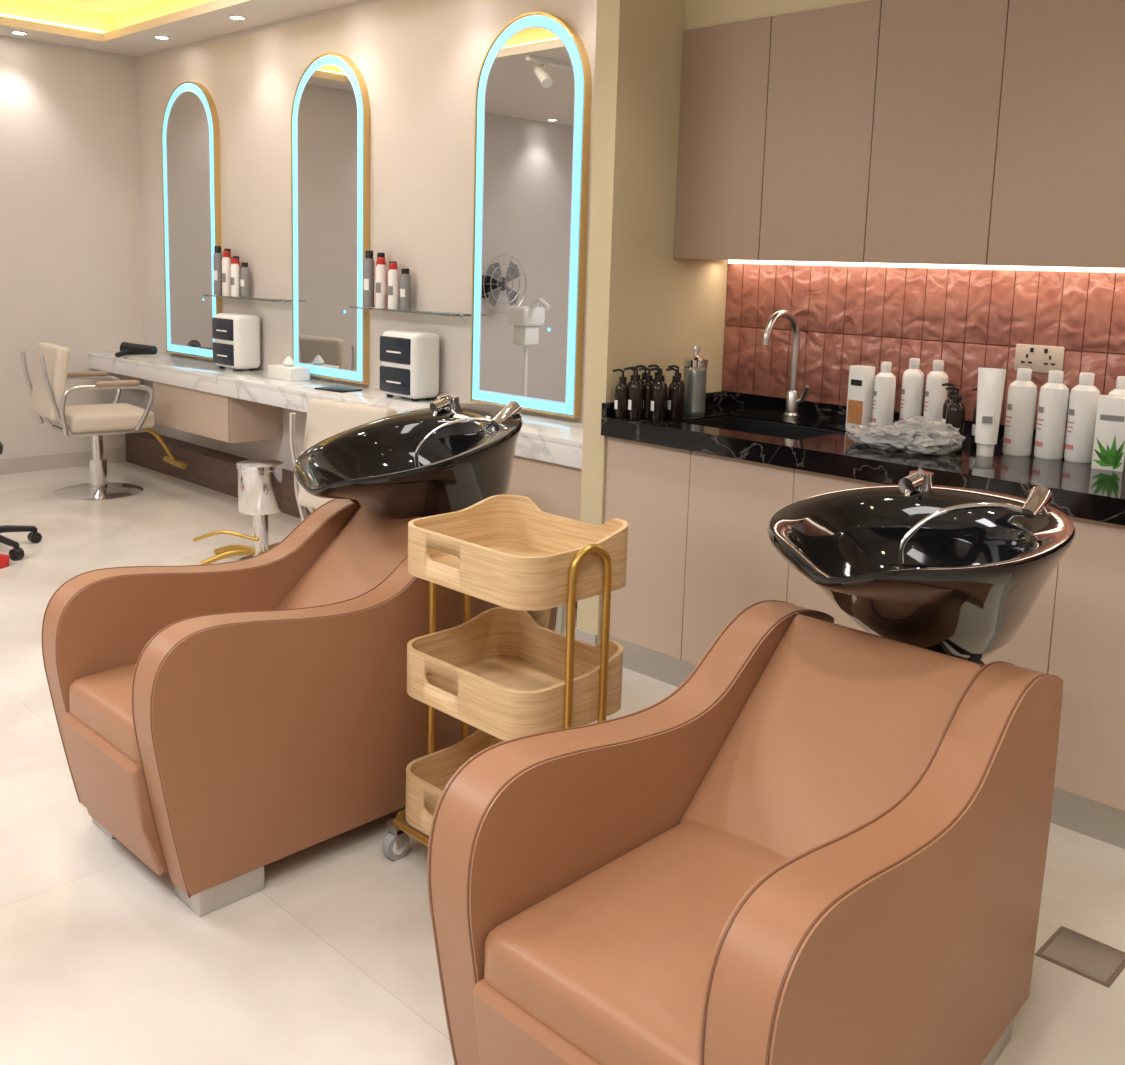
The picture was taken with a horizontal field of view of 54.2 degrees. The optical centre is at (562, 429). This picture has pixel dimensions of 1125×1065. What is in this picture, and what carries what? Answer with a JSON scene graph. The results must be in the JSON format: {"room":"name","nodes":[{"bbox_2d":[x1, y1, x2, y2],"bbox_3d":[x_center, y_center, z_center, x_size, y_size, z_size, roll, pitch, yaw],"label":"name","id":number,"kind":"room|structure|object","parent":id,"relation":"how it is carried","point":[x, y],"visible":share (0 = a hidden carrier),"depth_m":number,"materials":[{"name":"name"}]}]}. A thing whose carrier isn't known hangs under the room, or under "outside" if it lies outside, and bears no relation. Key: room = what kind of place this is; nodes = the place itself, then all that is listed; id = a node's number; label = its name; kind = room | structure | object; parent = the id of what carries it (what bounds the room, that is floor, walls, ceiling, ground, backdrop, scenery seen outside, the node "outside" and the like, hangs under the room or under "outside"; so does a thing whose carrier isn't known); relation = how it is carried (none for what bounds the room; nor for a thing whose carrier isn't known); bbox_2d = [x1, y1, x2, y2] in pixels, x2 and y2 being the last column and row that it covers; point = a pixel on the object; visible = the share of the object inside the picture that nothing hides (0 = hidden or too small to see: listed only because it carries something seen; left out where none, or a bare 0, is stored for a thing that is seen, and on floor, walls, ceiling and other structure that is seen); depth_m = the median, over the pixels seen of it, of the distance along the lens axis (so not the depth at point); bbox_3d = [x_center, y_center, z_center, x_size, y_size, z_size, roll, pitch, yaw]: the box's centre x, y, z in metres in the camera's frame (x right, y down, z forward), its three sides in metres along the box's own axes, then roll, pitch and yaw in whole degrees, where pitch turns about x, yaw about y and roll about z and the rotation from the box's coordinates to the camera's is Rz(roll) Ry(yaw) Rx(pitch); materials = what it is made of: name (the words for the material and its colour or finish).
{"room":"salon","nodes":[
{"label":"salon","id":0,"kind":"room"},
{"bbox_2d":[0,35,144,458],"bbox_3d":[-5.091,-0.998,5.298,0.100,2.950,6.750,10,12,44],"label":"wall","id":1,"kind":"structure","parent":0,"point":[71,275],"depth_m":7.10,"materials":[{"name":"paint"}]},
{"bbox_2d":[0,447,125,474],"bbox_3d":[-5.145,0.425,5.415,0.015,0.100,6.400,10,12,44],"label":"baseboard","id":2,"kind":"structure","parent":1,"relation":"attached to","point":[113,455],"depth_m":7.24,"materials":[{"name":"paint"}]},
{"bbox_2d":[0,0,362,56],"bbox_3d":[-1.606,-1.738,1.767,9.560,0.240,6.550,10,12,44],"label":"ceiling","id":3,"kind":"structure","parent":0,"point":[129,26],"depth_m":6.56,"materials":[{"name":"paint"}]},
{"bbox_2d":[10,31,27,34],"bbox_3d":[-3.263,-2.384,6.606,0.100,0.006,0.100,10,12,44],"label":"recessed light","id":4,"kind":"object","parent":3,"relation":"in","point":[13,32],"depth_m":6.59,"materials":[{"name":"white plastic"}]},
{"bbox_2d":[0,13,104,32],"bbox_3d":[-1.843,-2.176,5.045,4.110,0.023,1.320,10,12,44],"label":"led strip","id":5,"kind":"object","parent":3,"relation":"attached to","point":[5,15],"depth_m":6.65,"materials":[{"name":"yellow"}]},
{"bbox_2d":[153,35,170,38],"bbox_3d":[-2.407,-2.359,6.611,0.100,0.006,0.100,10,12,44],"label":"recessed light","id":6,"kind":"object","parent":3,"relation":"in","point":[156,36],"depth_m":6.60,"materials":[{"name":"white plastic"}]},
{"bbox_2d":[228,15,246,19],"bbox_3d":[-1.773,-2.248,5.997,0.100,0.006,0.100,10,12,44],"label":"recessed light","id":7,"kind":"object","parent":3,"relation":"in","point":[237,17],"depth_m":5.99,"materials":[{"name":"white plastic"}]},
{"bbox_2d":[136,0,596,470],"bbox_3d":[-1.111,-0.976,5.953,4.680,2.950,0.250,10,12,44],"label":"wall","id":8,"kind":"structure","parent":0,"point":[419,62],"depth_m":5.58,"materials":[{"name":"beige paint"}]},
{"bbox_2d":[161,81,222,359],"bbox_3d":[-2.335,-1.313,6.918,0.680,1.700,0.040,10,12,44],"label":"led mirror","id":9,"kind":"object","parent":8,"relation":"attached to","point":[190,133],"visible":0.97,"depth_m":6.89,"materials":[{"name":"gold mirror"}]},
{"bbox_2d":[203,294,291,302],"bbox_3d":[-1.841,-0.765,6.425,0.800,0.021,0.140,10,12,44],"label":"glass shelf","id":10,"kind":"object","parent":8,"relation":"attached to","point":[228,297],"visible":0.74,"depth_m":6.30,"materials":[{"name":"clear glass"}]},
{"bbox_2d":[213,246,221,294],"bbox_3d":[-2.065,-0.956,6.594,0.053,0.291,0.052,10,12,44],"label":"can","id":11,"kind":"object","parent":10,"relation":"on","point":[217,257],"visible":0.98,"depth_m":6.58,"materials":[{"name":"black plastic"}]},
{"bbox_2d":[222,251,230,295],"bbox_3d":[-1.994,-0.929,6.527,0.053,0.262,0.052,10,12,44],"label":"can","id":12,"kind":"object","parent":10,"relation":"on","point":[226,261],"visible":0.98,"depth_m":6.51,"materials":[{"name":"white plastic"}]},
{"bbox_2d":[230,258,239,296],"bbox_3d":[-1.923,-0.896,6.462,0.053,0.220,0.052,10,12,44],"label":"can","id":13,"kind":"object","parent":10,"relation":"on","point":[234,268],"visible":1,"depth_m":6.44,"materials":[{"name":"white plastic"}]},
{"bbox_2d":[233,256,240,295],"bbox_3d":[-1.934,-0.912,6.520,0.053,0.235,0.052,10,12,44],"label":"can","id":14,"kind":"object","parent":10,"relation":"on","point":[235,257],"visible":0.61,"depth_m":6.50,"materials":[{"name":"red plastic"}]},
{"bbox_2d":[240,262,249,296],"bbox_3d":[-1.863,-0.883,6.453,0.053,0.200,0.052,10,12,44],"label":"can","id":15,"kind":"object","parent":10,"relation":"on","point":[244,271],"visible":1,"depth_m":6.43,"materials":[{"name":"black plastic"}]},
{"bbox_2d":[280,468,300,517],"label":"baseboard","id":16,"kind":"structure","parent":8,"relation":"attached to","point":[289,504],"depth_m":6.14,"materials":[{"name":"brown wood"}]},
{"bbox_2d":[291,53,369,383],"bbox_3d":[-1.243,-1.123,5.862,0.680,1.700,0.040,10,12,44],"label":"led mirror","id":17,"kind":"object","parent":8,"relation":"attached to","point":[330,111],"visible":0.99,"depth_m":5.82,"materials":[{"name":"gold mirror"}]},
{"bbox_2d":[88,351,582,520],"bbox_3d":[-1.358,-0.054,5.863,4.680,0.380,0.380,10,12,44],"label":"desk","id":18,"kind":"object","parent":8,"relation":"attached to","point":[195,396],"visible":0.53,"depth_m":5.97,"materials":[{"name":"white stone"}]},
{"bbox_2d":[115,342,156,357],"bbox_3d":[-2.757,-0.514,7.072,0.230,0.090,0.207,4,9,15],"label":"hair dryer","id":19,"kind":"object","parent":18,"relation":"on","point":[126,348],"visible":1,"depth_m":7.09,"materials":[{"name":"black plastic"}]},
{"bbox_2d":[212,313,259,370],"bbox_3d":[-1.921,-0.519,6.473,0.280,0.325,0.186,10,12,44],"label":"drawer unit","id":20,"kind":"object","parent":18,"relation":"on","point":[236,336],"visible":1,"depth_m":6.39,"materials":[{"name":"white plastic"}]},
{"bbox_2d":[268,356,309,380],"bbox_3d":[-1.508,-0.344,6.062,0.240,0.125,0.120,10,12,44],"label":"tissue box","id":21,"kind":"object","parent":18,"relation":"on","point":[287,371],"visible":1,"depth_m":6.01,"materials":[{"name":"white cardboard"}]},
{"bbox_2d":[315,386,361,392],"bbox_3d":[-1.145,-0.208,5.621,0.200,0.008,0.140,8,10,35],"label":"magazine","id":22,"kind":"object","parent":18,"relation":"on","point":[339,389],"visible":1,"depth_m":5.60,"materials":[{"name":"black paper"}]},
{"bbox_2d":[379,330,439,401],"bbox_3d":[-0.745,-0.314,5.335,0.280,0.325,0.186,10,12,44],"label":"drawer unit","id":23,"kind":"object","parent":18,"relation":"on","point":[409,368],"visible":1,"depth_m":5.25,"materials":[{"name":"white plastic"}]},
{"bbox_2d":[349,306,470,317],"bbox_3d":[-0.746,-0.575,5.366,0.810,0.021,0.140,10,12,44],"label":"glass shelf","id":24,"kind":"object","parent":8,"relation":"attached to","point":[458,315],"visible":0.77,"depth_m":5.26,"materials":[{"name":"clear glass"}]},
{"bbox_2d":[364,250,374,306],"bbox_3d":[-0.974,-0.761,5.540,0.053,0.282,0.052,10,12,44],"label":"can","id":25,"kind":"object","parent":24,"relation":"on","point":[369,264],"visible":1,"depth_m":5.52,"materials":[{"name":"black plastic"}]},
{"bbox_2d":[375,252,385,290],"bbox_3d":[-0.914,-0.754,5.531,0.053,0.273,0.052,10,12,44],"label":"can","id":26,"kind":"object","parent":24,"relation":"on","point":[379,254],"visible":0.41,"depth_m":5.50,"materials":[{"name":"red plastic"}]},
{"bbox_2d":[376,257,385,307],"bbox_3d":[-0.903,-0.733,5.473,0.053,0.249,0.052,10,12,44],"label":"can","id":27,"kind":"object","parent":24,"relation":"on","point":[381,267],"visible":1,"depth_m":5.45,"materials":[{"name":"white plastic"}]},
{"bbox_2d":[388,263,398,308],"bbox_3d":[-0.832,-0.708,5.406,0.053,0.223,0.052,10,12,44],"label":"can","id":28,"kind":"object","parent":24,"relation":"on","point":[393,274],"visible":1,"depth_m":5.39,"materials":[{"name":"white metal"}]},
{"bbox_2d":[400,268,410,309],"bbox_3d":[-0.772,-0.693,5.398,0.053,0.200,0.052,10,12,44],"label":"can","id":29,"kind":"object","parent":24,"relation":"on","point":[405,278],"visible":1,"depth_m":5.38,"materials":[{"name":"grey metal"}]},
{"bbox_2d":[470,12,591,418],"bbox_3d":[-0.152,-0.933,4.807,0.680,1.700,0.040,10,12,44],"label":"led mirror","id":30,"kind":"object","parent":8,"relation":"attached to","point":[533,94],"visible":1,"depth_m":4.77,"materials":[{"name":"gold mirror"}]},
{"bbox_2d":[0,462,1124,1064],"bbox_3d":[-1.691,1.110,2.191,9.760,0.100,6.750,10,12,44],"label":"floor","id":31,"kind":"structure","parent":0,"point":[334,961],"depth_m":2.37,"materials":[{"name":"tile"}]},
{"bbox_2d":[0,554,9,568],"bbox_3d":[-2.627,0.595,4.949,0.200,0.050,0.170,5,9,21],"label":"dustpan","id":32,"kind":"object","parent":31,"relation":"on","point":[4,559],"visible":1,"depth_m":4.97,"materials":[{"name":"plastic"}]},
{"bbox_2d":[0,441,41,560],"bbox_3d":[-2.755,0.308,5.184,0.577,0.540,0.555,10,12,44],"label":"stool","id":33,"kind":"object","parent":31,"relation":"on","point":[16,553],"visible":0.99,"depth_m":5.27,"materials":[{"name":"black plastic"}]},
{"bbox_2d":[20,342,186,500],"bbox_3d":[-2.711,-0.071,6.554,0.832,0.890,0.615,-5,11,-39],"label":"chair","id":34,"kind":"object","parent":31,"relation":"on","point":[48,393],"visible":1,"depth_m":6.38,"materials":[{"name":"beige leather"}]},
{"bbox_2d":[126,432,249,497],"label":"baseboard","id":35,"kind":"structure","parent":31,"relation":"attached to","point":[213,469],"depth_m":6.97,"materials":[{"name":"brown wood"}]},
{"bbox_2d":[193,459,282,564],"bbox_3d":[-1.443,0.394,5.085,0.499,0.478,0.475,-1,9,-21],"label":"chair base","id":36,"kind":"object","parent":31,"relation":"on","point":[259,480],"visible":0.67,"depth_m":5.06,"materials":[{"name":"silver metal"}]},
{"bbox_2d":[41,499,501,916],"bbox_3d":[-0.614,0.614,2.888,0.582,0.740,1.232,10,12,44],"label":"chair","id":37,"kind":"object","parent":31,"relation":"on","point":[221,723],"visible":0.78,"depth_m":2.54,"materials":[{"name":"beige leather"}]},
{"bbox_2d":[294,393,522,518],"bbox_3d":[-0.425,0.109,3.089,0.532,0.375,0.656,10,12,44],"label":"basin","id":38,"kind":"object","parent":37,"relation":"in","point":[447,456],"visible":0.89,"depth_m":3.08,"materials":[{"name":"black ceramic"}]},
{"bbox_2d":[414,393,521,467],"bbox_3d":[-0.301,0.013,3.202,0.308,0.212,0.229,10,12,44],"label":"mixer tap","id":39,"kind":"object","parent":38,"relation":"on","point":[450,427],"depth_m":3.25,"materials":[{"name":"silver metal"}]},
{"bbox_2d":[289,398,396,520],"bbox_3d":[-0.631,0.309,4.418,0.615,0.890,0.832,8,10,36],"label":"chair","id":40,"kind":"object","parent":31,"relation":"on","point":[325,418],"visible":0.24,"depth_m":4.16,"materials":[{"name":"beige leather"}]},
{"bbox_2d":[382,495,627,859],"bbox_3d":[-0.069,0.614,2.610,0.487,0.853,0.545,10,12,44],"label":"trolley","id":41,"kind":"object","parent":31,"relation":"on","point":[509,671],"visible":0.74,"depth_m":2.52,"materials":[{"name":"brown wood"}]},
{"bbox_2d":[405,729,503,835],"bbox_3d":[-0.123,0.861,2.594,0.440,0.146,0.350,10,12,44],"label":"tray","id":42,"kind":"object","parent":41,"relation":"on","point":[427,776],"depth_m":2.68,"materials":[{"name":"brown wood"}]},
{"bbox_2d":[407,607,622,740],"bbox_3d":[-0.114,0.554,2.548,0.440,0.138,0.350,10,12,44],"label":"tray","id":43,"kind":"object","parent":41,"relation":"on","point":[503,674],"depth_m":2.53,"materials":[{"name":"brown wood"}]},
{"bbox_2d":[408,495,627,610],"bbox_3d":[-0.105,0.267,2.506,0.440,0.138,0.350,10,12,44],"label":"tray","id":44,"kind":"object","parent":41,"relation":"on","point":[505,551],"depth_m":2.43,"materials":[{"name":"brown wood"}]},
{"bbox_2d":[577,0,727,644],"bbox_3d":[0.403,-0.537,4.129,0.105,2.710,0.790,10,12,44],"label":"wall partition","id":45,"kind":"structure","parent":31,"relation":"on","point":[646,306],"depth_m":3.89,"materials":[{"name":"beige paint"}]},
{"bbox_2d":[575,627,596,644],"bbox_3d":[0.080,0.786,4.041,0.115,0.100,0.012,10,12,44],"label":"baseboard","id":46,"kind":"structure","parent":45,"relation":"attached to","point":[580,634],"depth_m":4.03,"materials":[{"name":"paint"}]},
{"bbox_2d":[427,600,1062,1064],"bbox_3d":[0.456,0.783,1.965,0.634,0.740,1.272,10,12,44],"label":"chair","id":47,"kind":"object","parent":31,"relation":"on","point":[827,844],"visible":1,"depth_m":1.75,"materials":[{"name":"beige leather"}]},
{"bbox_2d":[767,467,1075,660],"bbox_3d":[0.702,0.289,2.191,0.532,0.353,0.675,10,12,44],"label":"basin","id":48,"kind":"object","parent":47,"relation":"on","point":[957,572],"visible":0.95,"depth_m":2.19,"materials":[{"name":"black ceramic"}]},
{"bbox_2d":[897,467,1051,568],"bbox_3d":[0.826,0.193,2.305,0.308,0.189,0.250,10,12,44],"label":"mixer tap","id":49,"kind":"object","parent":48,"relation":"on","point":[938,525],"depth_m":2.31,"materials":[{"name":"silver metal"}]},
{"bbox_2d":[600,436,1124,848],"bbox_3d":[2.085,0.684,2.551,4.775,0.860,0.678,10,12,44],"label":"base cabinet","id":50,"kind":"object","parent":31,"relation":"on","point":[700,551],"visible":0.25,"depth_m":3.46,"materials":[{"name":"beige laminate"}]},
{"bbox_2d":[601,391,1124,525],"bbox_3d":[2.088,0.228,2.472,4.775,0.115,0.710,10,12,44],"label":"countertop","id":51,"kind":"structure","parent":50,"relation":"on","point":[1078,490],"depth_m":3.28,"materials":[{"name":"black stone"}]},
{"bbox_2d":[613,369,628,417],"bbox_3d":[0.207,-0.129,3.854,0.055,0.173,0.055,10,12,44],"label":"pump bottle","id":52,"kind":"object","parent":51,"relation":"on","point":[622,388],"visible":0.99,"depth_m":3.84,"materials":[{"name":"black plastic"}]},
{"bbox_2d":[624,368,635,385],"bbox_3d":[0.250,-0.136,3.897,0.055,0.175,0.055,10,12,44],"label":"pump bottle","id":53,"kind":"object","parent":51,"relation":"on","point":[634,370],"visible":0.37,"depth_m":3.88,"materials":[{"name":"black plastic"}]},
{"bbox_2d":[626,366,643,419],"bbox_3d":[0.254,-0.129,3.822,0.055,0.184,0.055,10,12,44],"label":"pump bottle","id":54,"kind":"object","parent":51,"relation":"on","point":[636,389],"visible":1,"depth_m":3.81,"materials":[{"name":"black plastic"}]},
{"bbox_2d":[635,365,647,382],"bbox_3d":[0.292,-0.143,3.939,0.055,0.181,0.055,10,12,44],"label":"pump bottle","id":55,"kind":"object","parent":51,"relation":"on","point":[644,373],"visible":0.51,"depth_m":3.92,"materials":[{"name":"black plastic"}]},
{"bbox_2d":[639,367,653,418],"bbox_3d":[0.299,-0.131,3.862,0.055,0.180,0.055,10,12,44],"label":"pump bottle","id":56,"kind":"object","parent":51,"relation":"on","point":[647,385],"visible":0.7,"depth_m":3.84,"materials":[{"name":"black plastic"}]},
{"bbox_2d":[648,364,659,382],"bbox_3d":[0.341,-0.147,3.974,0.055,0.181,0.055,10,12,44],"label":"pump bottle","id":57,"kind":"object","parent":51,"relation":"on","point":[653,365],"visible":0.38,"depth_m":3.96,"materials":[{"name":"black plastic"}]},
{"bbox_2d":[649,367,665,420],"bbox_3d":[0.332,-0.125,3.817,0.055,0.183,0.055,10,12,44],"label":"pump bottle","id":58,"kind":"object","parent":51,"relation":"on","point":[658,391],"visible":1,"depth_m":3.80,"materials":[{"name":"black plastic"}]},
{"bbox_2d":[656,367,667,416],"bbox_3d":[0.345,-0.135,3.901,0.055,0.177,0.055,10,12,44],"label":"pump bottle","id":59,"kind":"object","parent":51,"relation":"on","point":[664,382],"visible":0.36,"depth_m":3.89,"materials":[{"name":"black plastic"}]},
{"bbox_2d":[666,368,682,419],"bbox_3d":[0.395,-0.129,3.867,0.055,0.180,0.055,10,12,44],"label":"pump bottle","id":60,"kind":"object","parent":51,"relation":"on","point":[675,390],"visible":1,"depth_m":3.85,"materials":[{"name":"black plastic"}]},
{"bbox_2d":[668,365,684,415],"bbox_3d":[0.408,-0.141,3.937,0.055,0.184,0.055,10,12,44],"label":"pump bottle","id":61,"kind":"object","parent":51,"relation":"on","point":[681,381],"visible":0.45,"depth_m":3.92,"materials":[{"name":"black plastic"}]},
{"bbox_2d":[683,346,707,414],"bbox_3d":[0.482,-0.182,4.003,0.088,0.250,0.088,10,12,44],"label":"soap dispenser","id":62,"kind":"object","parent":51,"relation":"on","point":[695,366],"visible":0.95,"depth_m":3.97,"materials":[{"name":"silver glass"}]},
{"bbox_2d":[680,416,842,439],"bbox_3d":[0.672,0.089,3.770,0.500,0.193,0.330,10,12,44],"label":"sink","id":63,"kind":"object","parent":51,"relation":"in","point":[787,431],"visible":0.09,"depth_m":3.92,"materials":[{"name":"black stone"}]},
{"bbox_2d":[762,310,808,418],"bbox_3d":[0.792,-0.228,3.892,0.100,0.391,0.231,10,12,44],"label":"kitchen faucet","id":64,"kind":"object","parent":51,"relation":"on","point":[792,397],"visible":1,"depth_m":3.95,"materials":[{"name":"silver metal"}]},
{"bbox_2d":[845,365,874,427],"bbox_3d":[1.012,-0.110,3.740,0.051,0.215,0.069,-5,11,-37],"label":"carton","id":65,"kind":"object","parent":51,"relation":"on","point":[861,378],"visible":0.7,"depth_m":3.72,"materials":[{"name":"white cardboard"}]},
{"bbox_2d":[847,399,862,424],"bbox_3d":[0.992,-0.061,3.731,0.001,0.080,0.060,-5,11,-38],"label":"picture","id":66,"kind":"object","parent":65,"relation":"attached to","point":[854,416],"depth_m":3.73},
{"bbox_2d":[851,379,861,385],"bbox_3d":[0.993,-0.160,3.718,0.001,0.020,0.045,-5,11,-37],"label":"print","id":67,"kind":"object","parent":65,"relation":"attached to","point":[854,382],"depth_m":3.72,"materials":[{"name":"black paper"}]},
{"bbox_2d":[871,362,895,425],"bbox_3d":[1.085,-0.113,3.711,0.070,0.234,0.070,10,12,44],"label":"shampoo bottle","id":68,"kind":"object","parent":51,"relation":"on","point":[885,381],"visible":0.92,"depth_m":3.69,"materials":[{"name":"white plastic"}]},
{"bbox_2d":[845,416,965,454],"bbox_3d":[1.047,0.007,3.369,0.374,0.094,0.244,10,12,44],"label":"plastic bags","id":69,"kind":"object","parent":51,"relation":"on","point":[916,434],"visible":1,"depth_m":3.29},
{"bbox_2d":[899,358,923,420],"bbox_3d":[1.177,-0.117,3.704,0.070,0.249,0.070,10,12,44],"label":"shampoo bottle","id":70,"kind":"object","parent":51,"relation":"on","point":[913,377],"visible":0.87,"depth_m":3.68,"materials":[{"name":"white plastic"}]},
{"bbox_2d":[923,360,947,420],"bbox_3d":[1.241,-0.107,3.656,0.070,0.249,0.070,10,12,44],"label":"shampoo bottle","id":71,"kind":"object","parent":51,"relation":"on","point":[935,393],"visible":0.82,"depth_m":3.63,"materials":[{"name":"white plastic"}]},
{"bbox_2d":[942,382,955,422],"bbox_3d":[1.255,-0.060,3.549,0.057,0.188,0.057,10,12,44],"label":"pump bottle","id":72,"kind":"object","parent":51,"relation":"on","point":[948,400],"visible":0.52,"depth_m":3.54,"materials":[{"name":"black plastic"}]},
{"bbox_2d":[946,386,964,444],"bbox_3d":[1.227,-0.044,3.437,0.057,0.188,0.057,10,12,44],"label":"pump bottle","id":73,"kind":"object","parent":51,"relation":"on","point":[955,414],"visible":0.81,"depth_m":3.42,"materials":[{"name":"black plastic"}]},
{"bbox_2d":[971,387,977,446],"bbox_3d":[1.312,-0.042,3.438,0.057,0.188,0.057,10,12,44],"label":"pump bottle","id":74,"kind":"object","parent":51,"relation":"on","point":[973,443],"visible":0.12,"depth_m":3.44,"materials":[{"name":"black plastic"}]},
{"bbox_2d":[975,367,1005,456],"bbox_3d":[1.262,-0.053,3.260,0.064,0.260,0.062,-2,9,-25],"label":"tube","id":75,"kind":"object","parent":51,"relation":"on","point":[991,381],"visible":1,"depth_m":3.24,"materials":[{"name":"white plastic"}]},
{"bbox_2d":[982,416,992,423],"bbox_3d":[1.250,-0.030,3.237,0.028,0.020,0.005,6,9,24],"label":"print","id":76,"kind":"object","parent":75,"relation":"attached to","point":[985,419],"depth_m":3.24},
{"bbox_2d":[1003,368,1036,456],"bbox_3d":[1.372,-0.054,3.293,0.081,0.259,0.081,10,12,44],"label":"shampoo bottle","id":77,"kind":"object","parent":51,"relation":"on","point":[1022,393],"visible":1,"depth_m":3.27,"materials":[{"name":"white plastic"}]},
{"bbox_2d":[1034,370,1068,459],"bbox_3d":[1.446,-0.046,3.249,0.081,0.259,0.081,10,12,44],"label":"shampoo bottle","id":78,"kind":"object","parent":51,"relation":"on","point":[1053,395],"visible":1,"depth_m":3.22,"materials":[{"name":"white plastic"}]},
{"bbox_2d":[1063,390,1070,454],"bbox_3d":[1.540,-0.024,3.328,0.057,0.198,0.057,10,12,44],"label":"pump bottle","id":79,"kind":"object","parent":51,"relation":"on","point":[1069,390],"visible":0.05,"depth_m":3.32,"materials":[{"name":"black plastic"}]},
{"bbox_2d":[1064,372,1099,462],"bbox_3d":[1.517,-0.037,3.208,0.081,0.259,0.081,10,12,44],"label":"shampoo bottle","id":80,"kind":"object","parent":51,"relation":"on","point":[1083,400],"visible":0.96,"depth_m":3.18,"materials":[{"name":"white plastic"}]},
{"bbox_2d":[1091,395,1124,471],"bbox_3d":[1.542,0.008,3.090,0.080,0.205,0.057,7,10,32],"label":"carton","id":81,"kind":"object","parent":51,"relation":"on","point":[1109,437],"visible":1,"depth_m":3.07,"materials":[{"name":"white cardboard"}]},
{"bbox_2d":[1094,437,1124,469],"bbox_3d":[1.526,0.060,3.073,0.076,0.100,0.001,7,10,32],"label":"picture","id":82,"kind":"object","parent":81,"relation":"attached to","point":[1112,457],"depth_m":3.07},
{"bbox_2d":[1100,414,1123,421],"bbox_3d":[1.529,-0.033,3.059,0.060,0.015,0.001,7,10,32],"label":"print","id":83,"kind":"object","parent":81,"relation":"attached to","point":[1102,417],"depth_m":3.06},
{"bbox_2d":[1108,376,1124,396],"bbox_3d":[1.609,-0.027,3.174,0.081,0.254,0.081,10,12,44],"label":"shampoo bottle","id":84,"kind":"object","parent":51,"relation":"on","point":[1120,383],"visible":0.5,"depth_m":3.15,"materials":[{"name":"white plastic"}]},
{"bbox_2d":[1035,926,1124,987],"bbox_3d":[1.111,1.119,2.344,0.150,0.003,0.150,10,12,44],"label":"floor drain","id":85,"kind":"object","parent":31,"relation":"on","point":[1096,961],"visible":1,"depth_m":2.34,"materials":[{"name":"silver metal"}]},
{"bbox_2d":[685,0,872,29],"bbox_3d":[2.265,-1.363,2.369,4.775,0.448,0.338,10,12,44],"label":"bulkhead","id":86,"kind":"object","parent":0,"point":[699,13],"depth_m":3.76,"materials":[{"name":"beige paint"}]},
{"bbox_2d":[673,0,1124,267],"bbox_3d":[2.243,-0.745,2.457,4.775,0.802,0.350,10,12,44],"label":"upper cabinet","id":87,"kind":"object","parent":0,"point":[959,132],"depth_m":3.36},
{"bbox_2d":[728,260,1124,272],"bbox_3d":[2.343,-0.357,2.616,4.755,0.014,0.021,10,12,44],"label":"led strip","id":88,"kind":"object","parent":87,"relation":"attached to","point":[905,265],"visible":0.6,"depth_m":3.65,"materials":[{"name":"beige plastic"}]},
{"bbox_3d":[2.385,-0.264,2.691,4.775,2.710,0.100,10,12,44],"label":"wall","id":89,"kind":"structure","parent":0,"visible":0},
{"bbox_2d":[722,263,1124,428],"bbox_3d":[2.341,-0.105,2.673,4.775,0.500,0.013,10,12,44],"label":"tile backsplash","id":90,"kind":"structure","parent":89,"relation":"attached to","point":[846,316],"depth_m":3.76,"materials":[{"name":"tile"}]},
{"bbox_2d":[1014,344,1064,372],"bbox_3d":[1.503,-0.224,3.471,0.150,0.086,0.012,10,12,44],"label":"wall socket","id":91,"kind":"object","parent":90,"relation":"attached to","point":[1037,358],"visible":0.9,"depth_m":3.47,"materials":[{"name":"white plastic"}]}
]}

